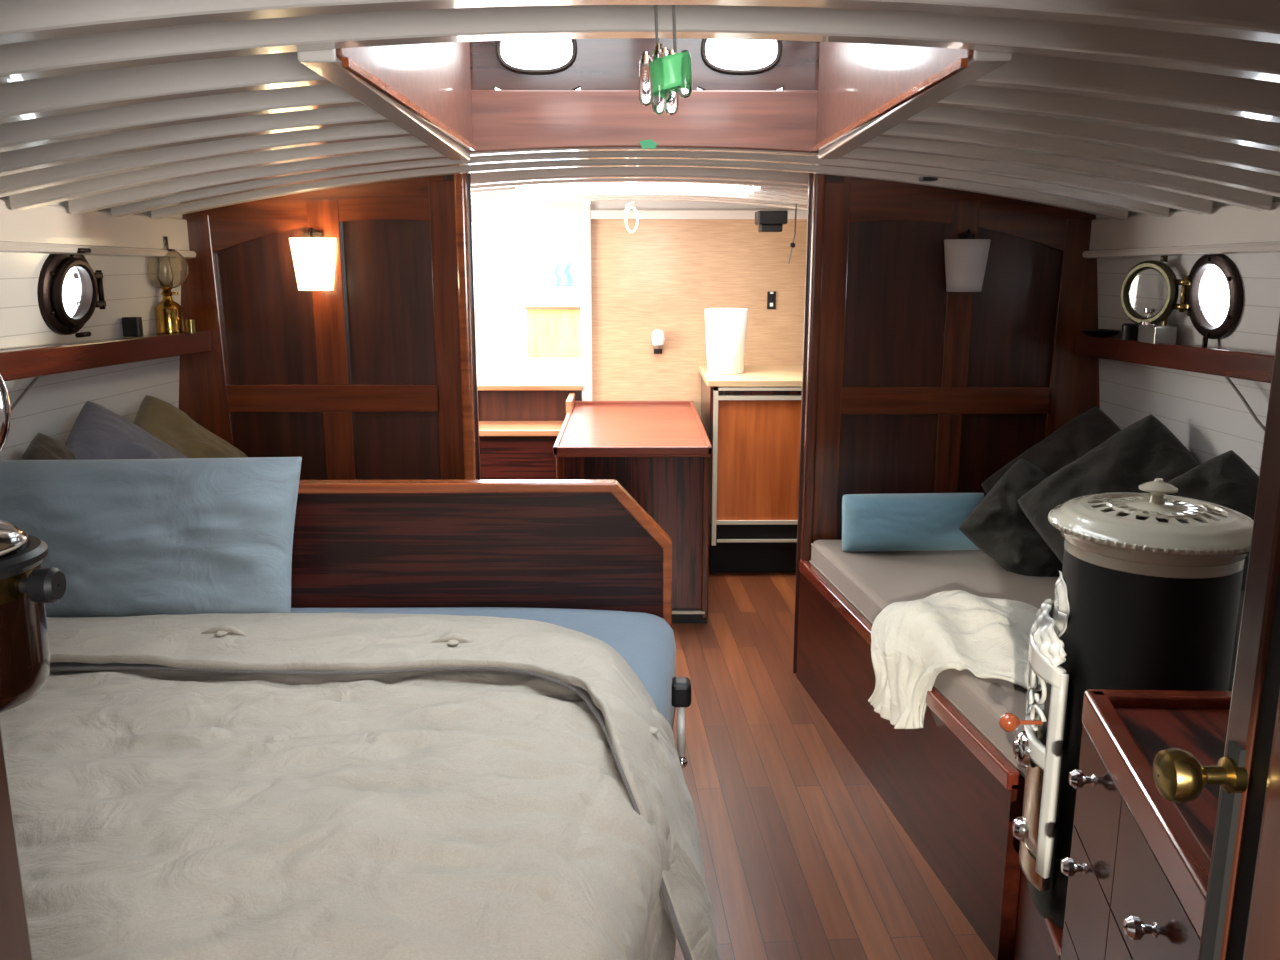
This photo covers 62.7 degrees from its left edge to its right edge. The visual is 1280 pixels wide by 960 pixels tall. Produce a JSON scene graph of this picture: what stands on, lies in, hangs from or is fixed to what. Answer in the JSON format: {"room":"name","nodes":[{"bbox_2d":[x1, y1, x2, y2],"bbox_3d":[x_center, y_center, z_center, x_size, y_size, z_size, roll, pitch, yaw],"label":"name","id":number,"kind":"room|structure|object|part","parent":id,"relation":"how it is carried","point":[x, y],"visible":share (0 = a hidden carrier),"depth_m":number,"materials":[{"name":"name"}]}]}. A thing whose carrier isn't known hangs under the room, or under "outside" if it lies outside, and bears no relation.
{"room":"ship interior","nodes":[
{"label":"ship interior","id":0,"kind":"room"},
{"bbox_2d":[0,520,65,713],"bbox_3d":[-0.540,0.114,0.815,0.137,0.156,0.164,8,15,34],"label":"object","id":1,"kind":"object","parent":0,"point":[25,586],"visible":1,"depth_m":0.82,"materials":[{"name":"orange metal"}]},
{"bbox_3d":[-0.535,0.137,0.843,0.106,0.098,0.106,0,12,0],"label":"tank","id":2,"kind":"part","parent":1,"relation":"part of","materials":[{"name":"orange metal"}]},
{"bbox_3d":[-0.469,0.083,0.822,0.028,0.028,0.028,0,12,0],"label":"knob","id":3,"kind":"part","parent":1,"relation":"part of","materials":[{"name":"black plastic"}]},
{"bbox_2d":[0,196,195,459],"bbox_3d":[-1.693,0.195,1.715,0.159,1.901,7.733,1,12,4],"label":"wall","id":4,"kind":"structure","parent":0,"point":[121,247],"depth_m":2.98,"materials":[{"name":"white paint"}]},
{"bbox_2d":[10,376,39,412],"bbox_3d":[-1.601,-0.108,2.613,0.010,0.280,0.386,1,12,5],"label":"shelf bracket","id":5,"kind":"object","parent":4,"relation":"attached to","point":[35,378],"visible":0.64,"depth_m":2.71,"materials":[{"name":"grey plastic"}]},
{"bbox_2d":[37,248,105,337],"bbox_3d":[-1.561,-0.519,2.902,0.088,0.246,0.256,0,12,0],"label":"porthole","id":6,"kind":"object","parent":4,"relation":"attached to","point":[55,268],"visible":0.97,"depth_m":2.85,"materials":[{"name":"brown metal"}]},
{"bbox_2d":[0,330,212,380],"bbox_3d":[-1.595,-0.226,2.285,0.106,0.122,2.604,1,12,4],"label":"wall shelf","id":7,"kind":"object","parent":4,"relation":"attached to","point":[35,361],"visible":0.88,"depth_m":2.89,"materials":[{"name":"brown wood"}]},
{"bbox_2d":[122,317,142,336],"bbox_3d":[-1.545,-0.466,3.197,0.050,0.059,0.030,0,12,0],"label":"box","id":8,"kind":"object","parent":7,"relation":"on","point":[132,326],"visible":0.99,"depth_m":3.18,"materials":[{"name":"black plastic"}]},
{"bbox_2d":[147,237,188,333],"bbox_3d":[-1.521,-0.625,3.372,0.142,0.305,0.142,0,12,0],"label":"oil lamp","id":9,"kind":"object","parent":7,"relation":"on","point":[169,271],"visible":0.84,"depth_m":3.35,"materials":[{"name":"gold metal"}]},
{"bbox_3d":[-1.521,-0.675,3.362,0.142,0.119,0.142,0,12,0],"label":"globe","id":10,"kind":"part","parent":9,"relation":"part of","materials":[{"name":"clear glass"}]},
{"bbox_2d":[185,319,196,333],"bbox_3d":[-1.449,-0.497,3.390,0.034,0.046,0.034,0,12,0],"label":"cup","id":11,"kind":"object","parent":7,"relation":"on","point":[190,324],"visible":1,"depth_m":3.38,"materials":[{"name":"gold metal"}]},
{"bbox_2d":[475,201,589,379],"bbox_3d":[-0.625,-1.401,6.297,2.350,1.500,1.950,0,12,0],"label":"wall","id":12,"kind":"structure","parent":0,"point":[533,341],"depth_m":6.91,"materials":[{"name":"white paint"}]},
{"bbox_3d":[-1.002,-1.767,7.192,0.050,1.160,0.040,0,12,0],"label":"window post","id":13,"kind":"part","parent":12,"relation":"part of","materials":[{"name":"white paint"}]},
{"bbox_2d":[564,223,564,260],"bbox_3d":[-0.483,-1.821,6.694,0.008,0.846,0.068,0,12,0],"label":"line","id":14,"kind":"object","parent":12,"relation":"hanging from","point":[564,223],"visible":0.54,"depth_m":6.74,"materials":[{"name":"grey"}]},
{"bbox_2d":[179,173,1099,672],"bbox_3d":[0.012,-0.165,3.661,3.320,1.788,0.072,0,12,0],"label":"wall","id":15,"kind":"structure","parent":0,"point":[910,384],"depth_m":3.58,"materials":[{"name":"brown wood"}]},
{"bbox_2d":[289,228,335,290],"bbox_3d":[-1.082,-0.728,3.461,0.153,0.203,0.090,0,12,0],"label":"wall sconce","id":16,"kind":"object","parent":15,"relation":"attached to","point":[313,255],"visible":1,"depth_m":3.44,"materials":[{"name":"white fabric"}]},
{"bbox_3d":[-1.082,-0.801,3.470,0.010,0.063,0.041,0,12,0],"label":"arm","id":17,"kind":"part","parent":16,"relation":"part of","materials":[{"name":"brown metal"}]},
{"bbox_3d":[-1.083,-0.745,3.497,0.060,0.160,0.012,0,12,0],"label":"plate","id":18,"kind":"part","parent":16,"relation":"part of","materials":[{"name":"brown metal"}]},
{"bbox_3d":[-1.088,-0.873,3.489,0.880,0.316,0.022,0,12,0],"label":"rail","id":19,"kind":"part","parent":15,"relation":"part of","materials":[{"name":"brown wood"}]},
{"bbox_3d":[-1.053,-0.281,3.614,0.730,0.095,0.022,0,12,0],"label":"rail","id":20,"kind":"part","parent":15,"relation":"part of","materials":[{"name":"brown wood"}]},
{"bbox_3d":[-0.593,-0.156,3.658,0.040,1.772,0.072,0,12,0],"label":"door post","id":21,"kind":"part","parent":15,"relation":"part of","materials":[{"name":"brown wood"}]},
{"bbox_3d":[0.592,-0.158,3.667,0.040,1.772,0.072,0,12,0],"label":"door post","id":22,"kind":"part","parent":15,"relation":"part of","materials":[{"name":"brown wood"}]},
{"bbox_3d":[1.057,-0.275,3.632,0.730,0.095,0.022,0,12,0],"label":"rail","id":23,"kind":"part","parent":15,"relation":"part of","materials":[{"name":"brown wood"}]},
{"bbox_2d":[944,229,990,291],"bbox_3d":[1.088,-0.727,3.478,0.153,0.203,0.090,0,12,0],"label":"wall sconce","id":24,"kind":"object","parent":15,"relation":"attached to","point":[966,256],"visible":1,"depth_m":3.46,"materials":[{"name":"grey fabric"}]},
{"bbox_3d":[1.087,-0.743,3.515,0.060,0.160,0.012,0,12,0],"label":"plate","id":25,"kind":"part","parent":24,"relation":"part of","materials":[{"name":"brown metal"}]},
{"bbox_3d":[1.088,-0.800,3.487,0.010,0.063,0.041,0,12,0],"label":"arm","id":26,"kind":"part","parent":24,"relation":"part of","materials":[{"name":"brown metal"}]},
{"bbox_3d":[1.097,-0.880,3.505,0.850,0.305,0.022,0,12,0],"label":"rail","id":27,"kind":"part","parent":15,"relation":"part of","materials":[{"name":"brown wood"}]},
{"bbox_2d":[472,200,806,420],"bbox_3d":[-0.092,-0.577,5.460,3.300,1.840,0.080,0,12,0],"label":"wall","id":28,"kind":"structure","parent":0,"point":[682,259],"depth_m":5.37,"materials":[{"name":"beige laminate"}]},
{"bbox_2d":[652,329,664,353],"bbox_3d":[0.093,-0.709,5.385,0.068,0.128,0.074,0,12,0],"label":"wall lamp","id":29,"kind":"object","parent":28,"relation":"attached to","point":[658,338],"visible":1,"depth_m":5.36,"materials":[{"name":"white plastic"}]},
{"bbox_3d":[0.093,-0.697,5.421,0.044,0.090,0.008,0,12,0],"label":"plate","id":30,"kind":"part","parent":29,"relation":"part of","materials":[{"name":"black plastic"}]},
{"bbox_2d":[653,345,662,348],"bbox_3d":[0.093,-0.684,5.387,0.052,0.020,0.052,0,12,0],"label":"lamp","id":31,"kind":"object","parent":29,"relation":"attached to","point":[655,346],"depth_m":5.37,"materials":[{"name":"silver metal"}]},
{"bbox_2d":[652,329,664,344],"bbox_3d":[0.093,-0.732,5.377,0.068,0.078,0.068,0,12,0],"label":"lampshade","id":32,"kind":"object","parent":29,"relation":"on","point":[658,338],"depth_m":5.35,"materials":[{"name":"white plastic"}]},
{"bbox_3d":[0.656,-1.333,5.278,1.805,0.045,0.030,0,12,0],"label":"ceiling trim","id":33,"kind":"part","parent":28,"relation":"part of","materials":[{"name":"white paint"}]},
{"bbox_2d":[767,291,775,308],"bbox_3d":[0.673,-0.919,5.375,0.044,0.090,0.014,0,12,0],"label":"wall socket","id":34,"kind":"object","parent":28,"relation":"attached to","point":[771,295],"visible":1,"depth_m":5.37,"materials":[{"name":"black plastic"}]},
{"bbox_2d":[0,0,1279,219],"bbox_3d":[0.012,-0.589,1.561,3.965,0.422,7.700,0,12,0],"label":"ceiling","id":35,"kind":"structure","parent":0,"point":[164,108],"depth_m":1.93,"materials":[{"name":"grey paint"}]},
{"bbox_2d":[624,202,638,232],"bbox_3d":[-0.040,-1.189,4.756,0.066,0.140,0.012,0,12,0],"label":"loop","id":36,"kind":"object","parent":35,"relation":"hanging from","point":[627,209],"visible":1,"depth_m":4.75,"materials":[{"name":"beige"}]},
{"bbox_2d":[639,139,656,149],"bbox_3d":[0.022,-0.882,2.762,0.048,0.027,0.004,0,12,0],"label":"tag","id":37,"kind":"object","parent":35,"relation":"attached to","point":[645,144],"visible":1,"depth_m":2.76,"materials":[{"name":"green"}]},
{"bbox_2d":[336,38,973,152],"bbox_3d":[0.018,-0.924,2.129,1.030,0.386,1.410,0,12,0],"label":"skylight","id":38,"kind":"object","parent":35,"relation":"attached to","point":[830,90],"depth_m":2.77,"materials":[{"name":"brown wood"}]},
{"bbox_3d":[-0.435,-0.746,2.163,0.010,0.013,1.290,0,12,0],"label":"coaming trim","id":39,"kind":"part","parent":38,"relation":"part of","materials":[{"name":"brown wood"}]},
{"bbox_3d":[0.470,-0.747,2.170,0.010,0.013,1.290,0,12,0],"label":"coaming trim","id":40,"kind":"part","parent":38,"relation":"part of","materials":[{"name":"brown wood"}]},
{"bbox_2d":[639,5,691,114],"bbox_3d":[0.031,-0.519,1.299,0.065,0.130,0.043,0,12,0],"label":"hanging ornament","id":41,"kind":"object","parent":35,"relation":"hanging from","point":[669,73],"visible":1,"depth_m":1.29,"materials":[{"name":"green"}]},
{"bbox_3d":[0.020,-0.556,1.295,0.004,0.055,0.009,-5,13,-22],"label":"cord","id":42,"kind":"part","parent":41,"relation":"part of","materials":[{"name":"white fabric"}]},
{"bbox_3d":[0.042,-0.556,1.295,0.004,0.055,0.009,-5,13,-22],"label":"cord","id":43,"kind":"part","parent":41,"relation":"part of","materials":[{"name":"white fabric"}]},
{"bbox_2d":[755,211,787,231],"bbox_3d":[0.614,-1.211,4.920,0.135,0.095,0.160,0,12,0],"label":"ceiling speaker","id":44,"kind":"object","parent":35,"relation":"attached to","point":[768,221],"visible":1,"depth_m":4.84,"materials":[{"name":"black plastic"}]},
{"bbox_2d":[788,204,796,263],"bbox_3d":[0.724,-1.165,4.973,0.029,0.276,0.026,9,15,35],"label":"pull cord","id":45,"kind":"object","parent":35,"relation":"hanging from","point":[792,245],"visible":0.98,"depth_m":4.97,"materials":[{"name":"grey plastic"}]},
{"bbox_2d":[919,177,937,181],"bbox_3d":[0.858,-0.895,3.123,0.045,0.011,0.050,0,12,0],"label":"fitting","id":46,"kind":"object","parent":35,"relation":"attached to","point":[922,179],"visible":0.88,"depth_m":3.10,"materials":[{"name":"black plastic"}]},
{"bbox_2d":[0,690,1279,959],"bbox_3d":[-0.007,0.464,0.700,4.000,1.800,0.274,1,12,4],"label":"wall","id":47,"kind":"structure","parent":0,"point":[1262,942],"depth_m":0.68,"materials":[{"name":"brown wood"}]},
{"bbox_2d":[0,375,10,452],"bbox_3d":[-0.512,-0.048,0.725,0.122,0.122,0.065,0,12,0],"label":"round mirror","id":48,"kind":"object","parent":47,"relation":"attached to","point":[5,415],"visible":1,"depth_m":0.75,"materials":[{"name":"silver metal"}]},
{"bbox_3d":[-0.506,0.749,0.873,0.028,1.170,0.120,0,12,0],"label":"post","id":49,"kind":"part","parent":47,"relation":"part of","materials":[{"name":"brown wood"}]},
{"bbox_2d":[1153,316,1279,959],"bbox_3d":[0.424,0.461,0.760,0.142,1.740,0.063,0,12,0],"label":"door","id":50,"kind":"structure","parent":47,"relation":"in","point":[1241,774],"depth_m":0.70,"materials":[{"name":"brown wood"}]},
{"bbox_3d":[0.381,0.201,0.716,0.054,0.037,0.037,0,12,0],"label":"door knob","id":51,"kind":"part","parent":50,"relation":"part of","materials":[{"name":"gold metal"}]},
{"bbox_3d":[0.406,0.270,0.731,0.005,0.185,0.014,0,12,0],"label":"latch plate","id":52,"kind":"part","parent":50,"relation":"part of","materials":[{"name":"black metal"}]},
{"bbox_3d":[0.451,0.457,0.777,0.088,1.740,0.030,0,12,0],"label":"door","id":53,"kind":"part","parent":50,"relation":"part of","materials":[{"name":"brown wood"}]},
{"bbox_2d":[672,567,994,959],"bbox_3d":[0.012,1.150,1.934,4.050,0.060,7.700,0,12,0],"label":"floor","id":54,"kind":"structure","parent":0,"point":[804,858],"depth_m":2.84,"materials":[{"name":"brown wood"}]},
{"bbox_2d":[291,479,675,730],"bbox_3d":[-0.820,0.631,1.972,1.827,0.940,1.645,0,12,0],"label":"bed","id":55,"kind":"object","parent":54,"relation":"on","point":[584,556],"visible":0.12,"depth_m":2.67,"materials":[{"name":"brown wood"}]},
{"bbox_2d":[0,457,301,616],"bbox_3d":[-1.364,0.158,2.543,1.109,0.432,0.220,1,12,3],"label":"pillow","id":56,"kind":"object","parent":55,"relation":"on","point":[127,537],"visible":0.84,"depth_m":2.47,"materials":[{"name":"blue fabric"}]},
{"bbox_2d":[0,612,719,959],"bbox_3d":[-0.785,0.673,1.891,1.859,0.573,1.461,0,12,0],"label":"duvet","id":57,"kind":"object","parent":55,"relation":"on","point":[337,785],"visible":0.96,"depth_m":1.67,"materials":[{"name":"beige fabric"}]},
{"bbox_3d":[-0.807,0.251,2.707,1.745,0.475,0.030,0,12,0],"label":"headboard","id":58,"kind":"part","parent":55,"relation":"part of","materials":[{"name":"brown wood"}]},
{"bbox_2d":[671,677,690,767],"bbox_3d":[0.094,0.560,2.427,0.047,0.203,0.071,0,12,0],"label":"handle","id":59,"kind":"object","parent":55,"relation":"attached to","point":[681,686],"visible":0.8,"depth_m":2.41,"materials":[{"name":"silver plastic"}]},
{"bbox_3d":[0.095,0.576,2.418,0.017,0.122,0.033,0,12,0],"label":"rod","id":60,"kind":"part","parent":59,"relation":"part of","materials":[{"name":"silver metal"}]},
{"bbox_2d":[478,379,582,479],"bbox_3d":[-0.584,-0.078,5.512,0.575,0.842,0.580,0,12,0],"label":"bench","id":61,"kind":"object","parent":54,"relation":"on","point":[509,450],"depth_m":5.27,"materials":[{"name":"brown wood"}]},
{"bbox_3d":[-0.585,-0.506,5.563,0.575,0.027,0.300,0,12,0],"label":"sill","id":62,"kind":"part","parent":61,"relation":"part of","materials":[{"name":"beige wood"}]},
{"bbox_3d":[-0.350,-0.031,5.391,0.030,0.800,0.320,0,12,0],"label":"post","id":63,"kind":"part","parent":61,"relation":"part of","materials":[{"name":"brown wood"}]},
{"bbox_2d":[553,401,711,622],"bbox_3d":[-0.034,0.095,4.906,0.635,0.757,1.325,0,12,0],"label":"table","id":64,"kind":"object","parent":54,"relation":"on","point":[659,452],"visible":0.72,"depth_m":4.30,"materials":[{"name":"brown wood"}]},
{"bbox_3d":[-0.319,0.233,4.302,0.035,0.700,0.040,0,12,0],"label":"corner post","id":65,"kind":"part","parent":64,"relation":"part of","materials":[{"name":"brown wood"}]},
{"bbox_3d":[0.268,0.232,4.307,0.030,0.700,0.040,0,12,0],"label":"corner post","id":66,"kind":"part","parent":64,"relation":"part of","materials":[{"name":"brown wood"}]},
{"bbox_2d":[698,365,801,572],"bbox_3d":[0.823,-0.065,5.219,1.035,0.940,0.676,0,12,0],"label":"base cabinet","id":67,"kind":"object","parent":54,"relation":"on","point":[751,419],"depth_m":4.90,"materials":[{"name":"brown wood"}]},
{"bbox_2d":[705,308,747,373],"bbox_3d":[0.416,-0.672,5.075,0.210,0.305,0.210,0,12,0],"label":"table lamp","id":68,"kind":"object","parent":67,"relation":"on","point":[726,328],"visible":1,"depth_m":5.00,"materials":[{"name":"white fabric"}]},
{"bbox_2d":[698,365,801,386],"bbox_3d":[0.823,-0.511,5.127,1.035,0.030,0.668,0,12,0],"label":"countertop","id":69,"kind":"structure","parent":67,"relation":"on","point":[753,375],"depth_m":4.91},
{"bbox_3d":[0.801,-0.059,4.889,0.925,0.745,0.028,0,12,0],"label":"edge trim","id":70,"kind":"part","parent":67,"relation":"part of","materials":[{"name":"beige"}]},
{"bbox_3d":[0.813,0.286,4.959,0.900,0.012,0.015,0,12,0],"label":"trim","id":71,"kind":"part","parent":67,"relation":"part of","materials":[{"name":"beige"}]},
{"bbox_3d":[0.811,-0.092,4.888,0.905,0.570,0.015,0,12,0],"label":"door","id":72,"kind":"part","parent":67,"relation":"part of","materials":[{"name":"brown wood"}]},
{"bbox_2d":[796,540,1058,959],"bbox_3d":[1.083,0.628,2.976,1.029,0.525,1.620,0,12,0],"label":"settee","id":73,"kind":"object","parent":54,"relation":"on","point":[955,783],"visible":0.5,"depth_m":2.74,"materials":[{"name":"brown wood"}]},
{"bbox_3d":[0.678,0.465,2.953,0.028,0.042,1.584,-2,12,-7],"label":"rail","id":74,"kind":"part","parent":73,"relation":"part of","materials":[{"name":"brown wood"}]},
{"bbox_2d":[842,493,983,551],"bbox_3d":[0.914,0.141,3.515,0.478,0.196,0.178,0,12,0],"label":"pillow","id":75,"kind":"object","parent":73,"relation":"on","point":[907,521],"visible":0.91,"depth_m":3.45,"materials":[{"name":"blue fabric"}]},
{"bbox_2d":[811,540,1058,777],"bbox_3d":[1.103,0.423,2.927,0.990,0.105,1.610,0,12,0],"label":"seat cushion","id":76,"kind":"object","parent":73,"relation":"on","point":[859,585],"depth_m":3.14,"materials":[{"name":"beige fabric"}]},
{"bbox_2d":[868,590,1046,728],"bbox_3d":[0.857,0.477,2.667,0.536,0.297,0.649,3,12,13],"label":"cloth","id":77,"kind":"object","parent":73,"relation":"on","point":[912,642],"visible":0.8,"depth_m":2.66,"materials":[{"name":"white fabric"}]},
{"bbox_2d":[959,458,1062,576],"bbox_3d":[1.247,0.148,3.338,0.429,0.410,0.237,5,13,23],"label":"cushion","id":78,"kind":"object","parent":73,"relation":"on","point":[998,526],"visible":0.59,"depth_m":3.28,"materials":[{"name":"black fabric"}]},
{"bbox_2d":[981,407,1120,493],"bbox_3d":[1.405,0.038,3.370,0.513,0.514,0.354,0,12,0],"label":"cushion","id":79,"kind":"object","parent":73,"relation":"on","point":[1088,430],"visible":0.19,"depth_m":3.39,"materials":[{"name":"black fabric"}]},
{"bbox_2d":[1018,414,1199,563],"bbox_3d":[1.432,0.095,3.078,0.520,0.540,0.374,0,12,0],"label":"cushion","id":80,"kind":"object","parent":73,"relation":"on","point":[1146,450],"visible":0.38,"depth_m":3.10,"materials":[{"name":"black fabric"}]},
{"bbox_2d":[1149,450,1258,519],"bbox_3d":[1.460,0.197,2.718,0.502,0.511,0.365,0,12,0],"label":"cushion","id":81,"kind":"object","parent":73,"relation":"on","point":[1226,480],"visible":0.12,"depth_m":2.72,"materials":[{"name":"black fabric"}]},
{"bbox_2d":[1014,870,1062,959],"bbox_3d":[1.225,0.946,2.030,0.954,0.300,0.385,1,12,4],"label":"plinth","id":82,"kind":"object","parent":54,"relation":"on","point":[1037,937],"visible":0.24,"depth_m":2.08,"materials":[{"name":"brown wood"}]},
{"bbox_2d":[999,478,1253,928],"bbox_3d":[0.997,0.380,2.011,0.362,0.830,0.644,12,17,43],"label":"stove","id":83,"kind":"object","parent":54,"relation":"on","point":[1150,587],"visible":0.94,"depth_m":1.79,"materials":[{"name":"black metal"}]},
{"bbox_3d":[0.695,0.443,1.919,0.077,0.034,0.034,0,12,0],"label":"wood knob","id":84,"kind":"part","parent":83,"relation":"part of","materials":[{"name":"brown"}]},
{"bbox_3d":[0.754,0.391,2.015,0.012,0.190,0.026,9,15,37],"label":"door frame","id":85,"kind":"part","parent":83,"relation":"part of","materials":[{"name":"white metal"}]},
{"bbox_3d":[0.760,0.574,1.996,0.052,0.200,0.225,5,13,21],"label":"door panel","id":86,"kind":"part","parent":83,"relation":"part of","materials":[{"name":"beige metal"}]},
{"bbox_3d":[0.762,0.702,2.023,0.057,0.060,0.224,5,13,21],"label":"door","id":87,"kind":"part","parent":83,"relation":"part of","materials":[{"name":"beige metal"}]},
{"bbox_3d":[0.755,0.479,1.978,0.062,0.035,0.257,5,13,21],"label":"door rail","id":88,"kind":"part","parent":83,"relation":"part of","materials":[{"name":"white metal"}]},
{"bbox_3d":[0.753,0.310,1.942,0.065,0.050,0.261,5,13,21],"label":"door rail","id":89,"kind":"part","parent":83,"relation":"part of","materials":[{"name":"white metal"}]},
{"bbox_3d":[0.753,0.264,1.932,0.064,0.087,0.240,5,13,21],"label":"door crown","id":90,"kind":"part","parent":83,"relation":"part of","materials":[{"name":"silver metal"}]},
{"bbox_3d":[0.732,0.525,1.867,0.014,0.390,0.026,-4,13,-20],"label":"door frame","id":91,"kind":"part","parent":83,"relation":"part of","materials":[{"name":"silver metal"}]},
{"bbox_3d":[0.773,0.399,1.953,0.035,0.140,0.187,5,13,21],"label":"door","id":92,"kind":"part","parent":83,"relation":"part of","materials":[{"name":"white metal"}]},
{"bbox_3d":[0.898,0.050,1.828,0.238,0.022,0.238,0,12,0],"label":"pierced plate","id":93,"kind":"part","parent":83,"relation":"part of","materials":[{"name":"silver metal"}]},
{"bbox_3d":[0.898,0.022,1.822,0.062,0.050,0.062,0,12,0],"label":"lid knob","id":94,"kind":"part","parent":83,"relation":"part of","materials":[{"name":"silver metal"}]},
{"bbox_2d":[1060,689,1231,959],"bbox_3d":[0.973,0.814,1.331,0.797,0.850,0.756,1,12,3],"label":"base cabinet","id":95,"kind":"object","parent":54,"relation":"on","point":[1137,868],"visible":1,"depth_m":1.43,"materials":[{"name":"brown wood"}]},
{"bbox_3d":[0.662,0.830,1.598,0.003,0.207,0.218,2,12,10],"label":"drawer","id":96,"kind":"part","parent":95,"relation":"part of","materials":[{"name":"brown wood"}]},
{"bbox_3d":[0.650,0.580,1.574,0.038,0.028,0.028,0,12,0],"label":"knob","id":97,"kind":"part","parent":95,"relation":"part of","materials":[{"name":"silver metal"}]},
{"bbox_3d":[0.650,0.440,1.544,0.038,0.028,0.028,0,12,0],"label":"knob","id":98,"kind":"part","parent":95,"relation":"part of","materials":[{"name":"silver metal"}]},
{"bbox_3d":[0.662,0.645,1.558,0.003,0.166,0.218,2,12,10],"label":"drawer","id":99,"kind":"part","parent":95,"relation":"part of","materials":[{"name":"brown wood"}]},
{"bbox_3d":[0.662,0.480,1.523,0.003,0.165,0.218,2,12,10],"label":"drawer","id":100,"kind":"part","parent":95,"relation":"part of","materials":[{"name":"brown wood"}]},
{"bbox_3d":[0.607,0.711,1.248,0.003,0.166,0.421,2,12,10],"label":"drawer","id":101,"kind":"part","parent":95,"relation":"part of","materials":[{"name":"brown wood"}]},
{"bbox_3d":[0.597,0.534,1.253,0.038,0.028,0.028,0,12,0],"label":"knob","id":102,"kind":"part","parent":95,"relation":"part of","materials":[{"name":"silver metal"}]},
{"bbox_3d":[0.607,0.546,1.213,0.003,0.165,0.421,2,12,10],"label":"drawer","id":103,"kind":"part","parent":95,"relation":"part of","materials":[{"name":"brown wood"}]},
{"bbox_3d":[-1.194,0.554,3.283,0.940,0.540,0.935,0,12,0],"label":"settee","id":104,"kind":"object","parent":54,"relation":"on","visible":0},
{"bbox_2d":[21,433,76,459],"bbox_3d":[-1.480,0.061,2.751,0.219,0.360,0.373,0,12,0],"label":"cushion","id":105,"kind":"object","parent":104,"relation":"on","point":[42,447],"visible":0.12,"depth_m":2.72,"materials":[{"name":"brown fabric"}]},
{"bbox_2d":[65,401,186,459],"bbox_3d":[-1.413,0.020,2.936,0.321,0.460,0.497,-3,12,-12],"label":"cushion","id":106,"kind":"object","parent":104,"relation":"on","point":[97,432],"visible":0.16,"depth_m":2.90,"materials":[{"name":"fabric"}]},
{"bbox_2d":[134,395,246,457],"bbox_3d":[-1.391,-0.018,3.260,0.319,0.472,0.526,-2,12,-7],"label":"cushion","id":107,"kind":"object","parent":104,"relation":"on","point":[164,421],"visible":0.28,"depth_m":3.25,"materials":[{"name":"brown fabric"}]},
{"bbox_2d":[1082,196,1279,475],"bbox_3d":[1.728,0.189,1.741,0.159,1.901,7.733,-1,12,-5],"label":"wall","id":108,"kind":"structure","parent":0,"point":[1204,412],"depth_m":3.05,"materials":[{"name":"white paint"}]},
{"bbox_2d":[1073,308,1274,382],"bbox_3d":[1.622,-0.250,2.304,0.102,0.188,2.602,-1,12,-5],"label":"wall shelf","id":109,"kind":"object","parent":108,"relation":"attached to","point":[1239,364],"depth_m":3.04,"materials":[{"name":"brown wood"}]},
{"bbox_2d":[1081,329,1120,337],"bbox_3d":[1.504,-0.478,3.428,0.120,0.022,0.120,0,12,0],"label":"shallow dish","id":110,"kind":"object","parent":109,"relation":"on","point":[1099,333],"visible":0.98,"depth_m":3.39,"materials":[{"name":"brown metal"}]},
{"bbox_2d":[1121,323,1138,339],"bbox_3d":[1.520,-0.460,3.258,0.048,0.050,0.048,0,12,0],"label":"tin","id":111,"kind":"object","parent":109,"relation":"on","point":[1129,331],"visible":0.94,"depth_m":3.24,"materials":[{"name":"black metal"}]},
{"bbox_3d":[1.538,-0.465,3.129,0.075,0.112,0.110,0,12,0],"label":"lamp burner","id":112,"kind":"part","parent":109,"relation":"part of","materials":[{"name":"silver metal"}]},
{"bbox_2d":[1225,377,1264,430],"bbox_3d":[1.597,-0.187,2.744,0.013,0.161,0.227,-2,12,-8],"label":"shelf bracket","id":113,"kind":"object","parent":109,"relation":"hanging from","point":[1231,383],"visible":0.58,"depth_m":2.76,"materials":[{"name":"grey plastic"}]},
{"bbox_2d":[1120,254,1243,347],"bbox_3d":[1.563,-0.516,3.021,0.078,0.272,0.450,-3,13,-15],"label":"porthole","id":114,"kind":"object","parent":108,"relation":"attached to","point":[1189,300],"visible":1,"depth_m":3.00,"materials":[{"name":"brown metal"}]},
{"label":"outside","id":115,"kind":"structure","parent":0,"visible":0},
{"bbox_2d":[552,261,577,286],"bbox_3d":[-0.483,-1.328,6.768,0.167,0.163,0.050,0,12,0],"label":"hanging cloth","id":116,"kind":"object","parent":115,"point":[563,273],"visible":1,"depth_m":6.76,"materials":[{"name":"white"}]}
]}

